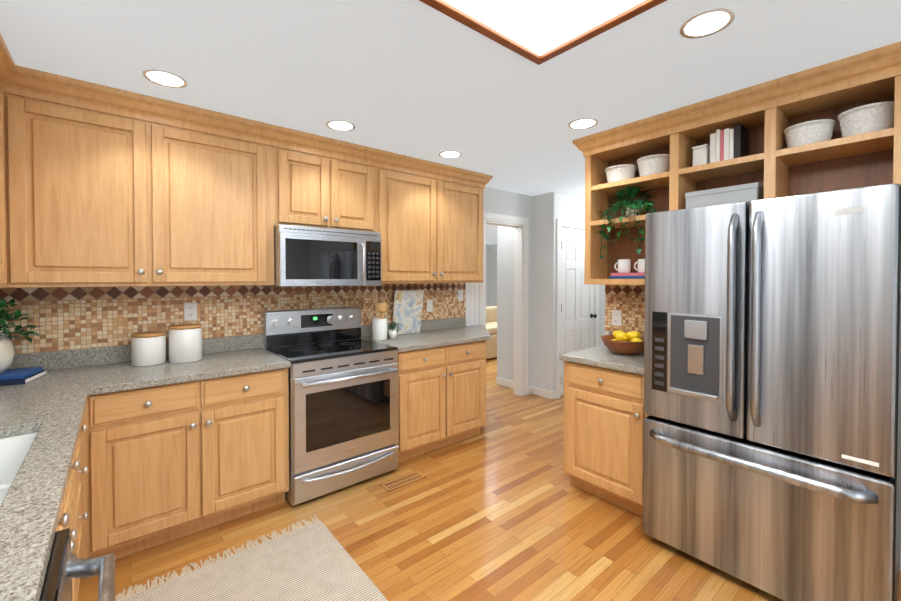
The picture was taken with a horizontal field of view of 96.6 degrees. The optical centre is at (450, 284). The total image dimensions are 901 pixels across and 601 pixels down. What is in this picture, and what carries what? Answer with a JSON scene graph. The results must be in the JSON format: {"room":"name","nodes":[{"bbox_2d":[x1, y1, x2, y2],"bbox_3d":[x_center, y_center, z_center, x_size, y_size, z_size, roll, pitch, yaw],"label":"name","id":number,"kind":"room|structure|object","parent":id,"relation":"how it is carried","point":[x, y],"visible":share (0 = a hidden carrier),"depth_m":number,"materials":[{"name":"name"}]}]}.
{"room":"kitchen","nodes":[
{"label":"kitchen","id":0,"kind":"room"},
{"bbox_2d":[262,187,531,395],"bbox_3d":[-0.834,0.156,3.472,4.660,2.420,0.120,-1,1,-40],"label":"wall","id":1,"kind":"structure","parent":0,"point":[499,201],"depth_m":4.74,"materials":[{"name":"grey paint"}]},
{"bbox_2d":[0,49,7,287],"bbox_3d":[-2.020,-0.499,1.526,0.355,1.042,0.605,-1,1,-40],"label":"upper cabinet","id":2,"kind":"object","parent":1,"relation":"attached to","point":[3,132],"depth_m":1.84,"materials":[{"name":"brown wood"}]},
{"bbox_2d":[28,69,167,286],"bbox_3d":[-1.975,-0.510,2.207,0.631,1.042,0.339,-1,1,-40],"label":"upper cabinet","id":3,"kind":"object","parent":1,"relation":"attached to","point":[103,186],"depth_m":2.09,"materials":[{"name":"brown wood"}]},
{"bbox_2d":[168,101,279,285],"bbox_3d":[-1.556,-0.516,2.556,0.737,1.042,0.339,-1,1,-40],"label":"upper cabinet","id":4,"kind":"object","parent":1,"relation":"attached to","point":[224,206],"depth_m":2.46,"materials":[{"name":"brown wood"}]},
{"bbox_2d":[0,283,464,354],"bbox_3d":[-1.214,0.180,3.071,3.562,0.360,0.008,-1,1,-40],"label":"tile backsplash","id":5,"kind":"structure","parent":1,"relation":"attached to","point":[70,318],"depth_m":2.57,"materials":[{"name":"tile"}]},
{"bbox_2d":[0,322,7,337],"bbox_3d":[-2.369,0.258,2.098,0.072,0.116,0.008,-1,1,-40],"label":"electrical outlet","id":6,"kind":"object","parent":5,"relation":"attached to","point":[1,331],"depth_m":2.11,"materials":[{"name":"white plastic"}]},
{"bbox_2d":[184,302,196,320],"bbox_3d":[-1.712,0.179,2.644,0.072,0.116,0.008,-1,1,-40],"label":"electrical outlet","id":7,"kind":"object","parent":5,"relation":"attached to","point":[190,311],"depth_m":2.64,"materials":[{"name":"white plastic"}]},
{"bbox_2d":[427,300,432,311],"bbox_3d":[-0.203,0.209,3.903,0.072,0.116,0.008,-1,1,-40],"label":"electrical outlet","id":8,"kind":"object","parent":5,"relation":"attached to","point":[429,302],"depth_m":3.90,"materials":[{"name":"white plastic"}]},
{"bbox_2d":[458,290,462,300],"bbox_3d":[0.106,0.115,4.156,0.072,0.116,0.012,-1,1,-40],"label":"electrical outlet","id":9,"kind":"object","parent":5,"relation":"attached to","point":[460,292],"depth_m":4.15,"materials":[{"name":"white plastic"}]},
{"bbox_2d":[612,310,620,325],"bbox_3d":[1.253,0.253,3.026,0.008,0.116,0.072,-1,1,-40],"label":"electrical outlet","id":10,"kind":"object","parent":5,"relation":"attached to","point":[616,314],"depth_m":3.02,"materials":[{"name":"white plastic"}]},
{"bbox_2d":[276,126,379,231],"bbox_3d":[-0.980,-0.723,3.033,0.762,0.642,0.339,-1,1,-40],"label":"upper cabinet","id":11,"kind":"object","parent":1,"relation":"attached to","point":[322,182],"depth_m":2.88,"materials":[{"name":"brown wood"}]},
{"bbox_2d":[262,224,381,286],"bbox_3d":[-0.936,-0.193,2.989,0.754,0.410,0.478,-1,1,-40],"label":"microwave","id":12,"kind":"object","parent":11,"relation":"attached to","point":[305,256],"visible":1,"depth_m":2.80,"materials":[{"name":"silver metal"}]},
{"bbox_2d":[380,150,487,283],"bbox_3d":[-0.229,-0.533,3.662,1.193,1.042,0.339,-1,1,-40],"label":"upper cabinet","id":13,"kind":"object","parent":1,"relation":"attached to","point":[432,213],"depth_m":3.49,"materials":[{"name":"brown wood"}]},
{"bbox_2d":[465,212,598,398],"bbox_3d":[1.017,0.275,4.799,2.070,2.140,0.462,-1,1,-40],"label":"door frame","id":14,"kind":"structure","parent":1,"relation":"attached to","point":[475,303],"depth_m":4.80,"materials":[{"name":"white"}]},
{"bbox_2d":[0,0,900,244],"bbox_3d":[1.066,-1.107,4.866,9.990,0.060,11.500,-1,1,-40],"label":"ceiling","id":15,"kind":"structure","parent":0,"point":[418,79],"depth_m":1.87,"materials":[{"name":"grey paint"}]},
{"bbox_2d":[142,69,186,87],"bbox_3d":[-1.427,-1.028,2.009,0.183,0.004,0.183,1,1,44],"label":"recessed light","id":16,"kind":"object","parent":15,"relation":"in","point":[161,77],"depth_m":2.00,"materials":[{"name":"white"}]},
{"bbox_2d":[326,120,354,130],"bbox_3d":[-0.717,-1.038,2.626,0.183,0.004,0.183,1,1,44],"label":"recessed light","id":17,"kind":"object","parent":15,"relation":"in","point":[340,125],"depth_m":2.62,"materials":[{"name":"white"}]},
{"bbox_2d":[439,150,461,157],"bbox_3d":[-0.002,-1.048,3.235,0.183,0.004,0.183,1,1,44],"label":"recessed light","id":18,"kind":"object","parent":15,"relation":"in","point":[447,154],"depth_m":3.24,"materials":[{"name":"white"}]},
{"bbox_2d":[419,0,666,64],"bbox_3d":[0.327,-1.002,0.998,1.200,0.023,1.200,-1,1,-40],"label":"ceiling light","id":19,"kind":"object","parent":15,"relation":"attached to","point":[538,32],"visible":1,"depth_m":1.53,"materials":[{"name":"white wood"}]},
{"bbox_2d":[568,118,597,128],"bbox_3d":[0.856,-1.038,2.596,0.183,0.004,0.183,1,1,44],"label":"recessed light","id":20,"kind":"object","parent":15,"relation":"in","point":[583,123],"depth_m":2.59,"materials":[{"name":"white"}]},
{"bbox_2d":[679,8,734,37],"bbox_3d":[1.005,-1.021,1.575,0.183,0.004,0.183,1,1,44],"label":"recessed light","id":21,"kind":"object","parent":15,"relation":"in","point":[707,23],"depth_m":1.57,"materials":[{"name":"white"}]},
{"bbox_2d":[486,244,489,306],"bbox_3d":[-2.415,0.065,9.157,9.510,2.420,0.120,-1,1,-40],"label":"wall","id":22,"kind":"structure","parent":0,"point":[487,246],"depth_m":12.02,"materials":[{"name":"grey paint"}]},
{"bbox_2d":[78,357,900,600],"bbox_3d":[1.066,1.373,4.906,9.990,0.060,11.500,-1,1,-40],"label":"floor","id":23,"kind":"structure","parent":0,"point":[499,507],"depth_m":2.22,"materials":[{"name":"brown wood"}]},
{"bbox_2d":[56,476,79,600],"bbox_3d":[-1.382,1.070,0.992,0.620,0.668,0.830,-1,1,-40],"label":"base cabinet","id":24,"kind":"object","parent":23,"relation":"on","point":[69,517],"depth_m":1.45,"materials":[{"name":"brown wood"}]},
{"bbox_2d":[39,528,114,600],"bbox_3d":[-0.865,0.977,0.485,0.713,0.867,0.602,-1,1,-40],"label":"dishwasher","id":25,"kind":"object","parent":23,"relation":"on","point":[65,566],"visible":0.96,"depth_m":0.81,"materials":[{"name":"grey"}]},
{"bbox_2d":[69,415,87,558],"bbox_3d":[-1.805,0.960,1.497,0.618,0.872,0.491,-1,1,-40],"label":"base cabinet","id":26,"kind":"object","parent":23,"relation":"on","point":[79,467],"depth_m":1.88,"materials":[{"name":"brown wood"}]},
{"bbox_2d":[108,378,219,559],"bbox_3d":[-1.693,0.947,2.284,0.506,0.872,0.619,-1,1,-40],"label":"base cabinet","id":27,"kind":"object","parent":23,"relation":"on","point":[153,466],"depth_m":2.07,"materials":[{"name":"brown wood"}]},
{"bbox_2d":[0,347,99,600],"bbox_3d":[-1.011,0.468,0.568,0.660,0.136,4.117,-1,1,-40],"label":"countertop","id":28,"kind":"structure","parent":27,"relation":"on","point":[49,407],"depth_m":1.17,"materials":[{"name":"stone"}]},
{"bbox_2d":[0,432,37,504],"bbox_3d":[-1.384,0.630,1.004,0.485,0.199,0.780,-1,1,-40],"label":"sink","id":29,"kind":"object","parent":28,"relation":"in","point":[14,450],"depth_m":1.38,"materials":[{"name":"white ceramic"}]},
{"bbox_2d":[0,367,46,385],"bbox_3d":[-2.221,0.456,1.956,0.302,0.043,0.220,0,1,-26],"label":"books","id":30,"kind":"object","parent":28,"relation":"on","point":[17,376],"visible":0.98,"depth_m":1.95,"materials":[{"name":"blue paper"}]},
{"bbox_2d":[0,298,41,372],"bbox_3d":[-2.227,0.231,1.931,0.402,0.402,0.406,-1,1,-40],"label":"plant","id":31,"kind":"object","parent":30,"relation":"on","point":[7,351],"visible":1,"depth_m":1.96,"materials":[{"name":"green plant"}]},
{"bbox_2d":[115,515,387,600],"bbox_3d":[-0.638,1.393,1.442,0.973,0.010,1.690,-1,1,-40],"label":"rug","id":32,"kind":"object","parent":23,"relation":"on","point":[314,561],"visible":1,"depth_m":1.90,"materials":[{"name":"fabric"}]},
{"bbox_2d":[216,368,288,523],"bbox_3d":[-1.391,0.943,2.535,0.536,0.872,0.619,-1,1,-40],"label":"base cabinet","id":33,"kind":"object","parent":23,"relation":"on","point":[252,409],"depth_m":2.34,"materials":[{"name":"brown wood"}]},
{"bbox_2d":[100,334,290,393],"bbox_3d":[-1.523,0.439,2.401,0.899,0.136,0.645,-1,1,-40],"label":"countertop","id":34,"kind":"structure","parent":33,"relation":"on","point":[233,355],"depth_m":2.35,"materials":[{"name":"stone"}]},
{"bbox_2d":[131,331,165,366],"bbox_3d":[-1.786,0.379,2.376,0.166,0.182,0.166,-1,1,-40],"label":"canister","id":35,"kind":"object","parent":34,"relation":"on","point":[148,348],"visible":1,"depth_m":2.31,"materials":[{"name":"white ceramic"}]},
{"bbox_2d":[168,324,201,362],"bbox_3d":[-1.632,0.360,2.472,0.174,0.218,0.174,-1,1,-40],"label":"canister","id":36,"kind":"object","parent":34,"relation":"on","point":[185,343],"visible":1,"depth_m":2.40,"materials":[{"name":"white ceramic"}]},
{"bbox_2d":[263,307,398,505],"bbox_3d":[-0.850,0.786,2.901,0.758,1.177,0.693,-1,1,-40],"label":"stove","id":37,"kind":"object","parent":23,"relation":"on","point":[343,400],"visible":0.98,"depth_m":2.71,"materials":[{"name":"silver metal"}]},
{"bbox_2d":[380,471,425,491],"bbox_3d":[-0.328,1.373,2.807,0.310,0.006,0.110,-1,1,-40],"label":"floor vent","id":38,"kind":"object","parent":23,"relation":"in","point":[396,483],"visible":1,"depth_m":2.80,"materials":[{"name":"brown wood"}]},
{"bbox_2d":[396,340,485,461],"bbox_3d":[-0.231,0.927,3.502,0.950,0.872,0.620,-1,1,-40],"label":"base cabinet","id":39,"kind":"object","parent":23,"relation":"on","point":[441,396],"visible":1,"depth_m":3.19,"materials":[{"name":"brown wood"}]},
{"bbox_2d":[361,317,490,351],"bbox_3d":[-0.009,0.419,3.664,1.508,0.136,0.642,-1,1,-40],"label":"countertop","id":40,"kind":"structure","parent":39,"relation":"on","point":[440,332],"depth_m":3.49,"materials":[{"name":"stone"}]},
{"bbox_2d":[372,302,386,340],"bbox_3d":[-0.582,0.301,3.306,0.125,0.309,0.124,-1,1,-40],"label":"utensil crock","id":41,"kind":"object","parent":40,"relation":"on","point":[379,329],"visible":1,"depth_m":3.25,"materials":[{"name":"white ceramic"}]},
{"bbox_2d":[387,321,400,338],"bbox_3d":[-0.476,0.379,3.374,0.123,0.150,0.143,-1,1,-40],"label":"plant","id":42,"kind":"object","parent":40,"relation":"on","point":[393,333],"visible":1,"depth_m":3.35,"materials":[{"name":"green plant"}]},
{"bbox_2d":[392,290,423,333],"bbox_3d":[-0.387,0.251,3.641,0.300,0.398,0.081,-1,1,-40],"label":"art print","id":43,"kind":"object","parent":40,"relation":"on","point":[407,310],"visible":0.86,"depth_m":3.63,"materials":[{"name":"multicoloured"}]},
{"bbox_2d":[486,306,496,358],"bbox_3d":[0.566,0.802,7.442,2.100,0.960,0.950,-1,1,-40],"label":"sofa","id":44,"kind":"object","parent":23,"relation":"on","point":[491,328],"visible":0.04,"depth_m":7.03,"materials":[{"name":"fabric"}]},
{"bbox_2d":[563,361,648,516],"bbox_3d":[1.158,0.941,2.662,0.647,0.872,0.575,-1,1,-40],"label":"base cabinet","id":45,"kind":"object","parent":23,"relation":"on","point":[605,415],"visible":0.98,"depth_m":2.46,"materials":[{"name":"brown wood"}]},
{"bbox_2d":[559,331,643,374],"bbox_3d":[1.160,0.435,2.655,0.642,0.136,0.595,-1,1,-40],"label":"countertop","id":46,"kind":"structure","parent":45,"relation":"on","point":[603,356],"depth_m":2.54,"materials":[{"name":"stone"}]},
{"bbox_2d":[600,330,643,354],"bbox_3d":[1.184,0.387,2.710,0.322,0.156,0.322,-1,1,-40],"label":"lemon bowl","id":47,"kind":"object","parent":46,"relation":"on","point":[623,343],"visible":1,"depth_m":2.63,"materials":[{"name":"brown wood"}]},
{"bbox_2d":[643,183,900,600],"bbox_3d":[1.577,0.499,2.011,0.792,1.773,0.912,-1,1,-40],"label":"fridge","id":48,"kind":"object","parent":23,"relation":"on","point":[772,400],"visible":1,"depth_m":1.71,"materials":[{"name":"grey metal"}]},
{"bbox_2d":[490,244,496,305],"bbox_3d":[2.767,0.047,10.272,0.120,2.420,4.800,-1,1,-40],"label":"wall","id":49,"kind":"structure","parent":0,"point":[491,275],"depth_m":11.96,"materials":[{"name":"grey paint"}]},
{"bbox_2d":[497,226,504,378],"bbox_3d":[2.479,0.102,6.830,4.730,2.420,0.120,-1,1,-40],"label":"wall","id":50,"kind":"structure","parent":0,"point":[500,229],"depth_m":5.31,"materials":[{"name":"grey paint"}]},
{"bbox_2d":[505,194,544,387],"bbox_3d":[0.961,0.131,5.059,0.130,2.420,0.600,-1,1,-40],"label":"wall","id":51,"kind":"structure","parent":0,"point":[538,201],"depth_m":4.88,"materials":[{"name":"grey paint"}]},
{"bbox_2d":[496,377,512,388],"bbox_3d":[0.761,1.291,5.202,0.011,0.095,0.454,-1,1,-40],"label":"baseboard","id":52,"kind":"structure","parent":51,"relation":"attached to","point":[500,381],"depth_m":5.26,"materials":[{"name":"white wood"}]},
{"bbox_2d":[528,386,555,399],"bbox_3d":[1.097,1.297,4.802,0.060,0.095,0.331,-1,1,-40],"label":"baseboard","id":53,"kind":"structure","parent":51,"relation":"attached to","point":[548,394],"depth_m":4.79,"materials":[{"name":"white wood"}]},
{"bbox_2d":[541,192,604,391],"bbox_3d":[1.825,0.127,5.271,1.730,2.420,0.120,-1,1,-40],"label":"wall","id":54,"kind":"structure","parent":0,"point":[549,209],"depth_m":4.73,"materials":[{"name":"grey paint"}]},
{"bbox_2d":[561,227,596,395],"bbox_3d":[1.603,0.323,4.987,0.752,2.014,0.109,-1,1,-40],"label":"pantry door","id":55,"kind":"structure","parent":54,"relation":"in","point":[578,315],"depth_m":4.96,"materials":[{"name":"white wood"}]},
{"bbox_2d":[605,331,900,570],"bbox_3d":[2.526,0.186,1.612,0.120,2.420,4.000,-1,1,-40],"label":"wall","id":56,"kind":"structure","parent":0,"point":[606,332],"depth_m":1.94,"materials":[{"name":"grey paint"}]},
{"bbox_2d":[605,285,644,334],"bbox_3d":[1.396,0.184,2.865,0.008,0.360,0.622,-1,1,-40],"label":"tile backsplash","id":57,"kind":"structure","parent":56,"relation":"attached to","point":[628,301],"depth_m":2.97,"materials":[{"name":"tile"}]},
{"bbox_2d":[572,41,900,284],"bbox_3d":[1.533,-0.513,2.384,0.396,1.042,1.644,-1,1,-40],"label":"open shelving","id":58,"kind":"object","parent":56,"relation":"attached to","point":[833,126],"visible":0.94,"depth_m":2.23,"materials":[{"name":"brown wood"}]},
{"bbox_2d":[605,164,636,182],"bbox_3d":[1.204,-0.761,2.839,0.212,0.117,0.212,-1,1,-40],"label":"basket","id":59,"kind":"object","parent":58,"relation":"on","point":[624,171],"depth_m":2.76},
{"bbox_2d":[614,259,630,272],"bbox_3d":[1.205,-0.127,2.817,0.084,0.092,0.114,-1,1,-40],"label":"mug","id":60,"kind":"object","parent":58,"relation":"on","point":[624,265],"depth_m":2.77,"materials":[{"name":"white ceramic"}]},
{"bbox_2d":[595,186,656,266],"bbox_3d":[1.230,-0.422,2.736,0.379,0.611,0.428,-1,1,-40],"label":"trailing plant","id":61,"kind":"object","parent":58,"relation":"on","point":[631,204],"depth_m":2.81,"materials":[{"name":"green plant"}]},
{"bbox_2d":[634,259,644,272],"bbox_3d":[1.303,-0.125,2.730,0.084,0.092,0.114,-1,1,-40],"label":"mug","id":62,"kind":"object","parent":58,"relation":"on","point":[641,262],"depth_m":2.70,"materials":[{"name":"white ceramic"}]},
{"bbox_2d":[637,154,669,176],"bbox_3d":[1.352,-0.765,2.662,0.212,0.132,0.212,-1,1,-40],"label":"basket","id":63,"kind":"object","parent":58,"relation":"on","point":[657,163],"depth_m":2.58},
{"bbox_2d":[692,144,709,165],"bbox_3d":[1.534,-0.766,2.443,0.104,0.140,0.084,-1,1,-40],"label":"canister","id":64,"kind":"object","parent":58,"relation":"on","point":[701,153],"depth_m":2.41,"materials":[{"name":"white ceramic"}]},
{"bbox_2d":[784,119,835,147],"bbox_3d":[1.846,-0.751,2.068,0.200,0.122,0.200,-1,1,-40],"label":"basket","id":65,"kind":"object","parent":58,"relation":"on","point":[814,131],"depth_m":2.00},
{"bbox_2d":[838,101,893,136],"bbox_3d":[1.981,-0.756,1.907,0.204,0.137,0.204,-1,1,-40],"label":"basket","id":66,"kind":"object","parent":58,"relation":"on","point":[878,116],"depth_m":1.84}
]}

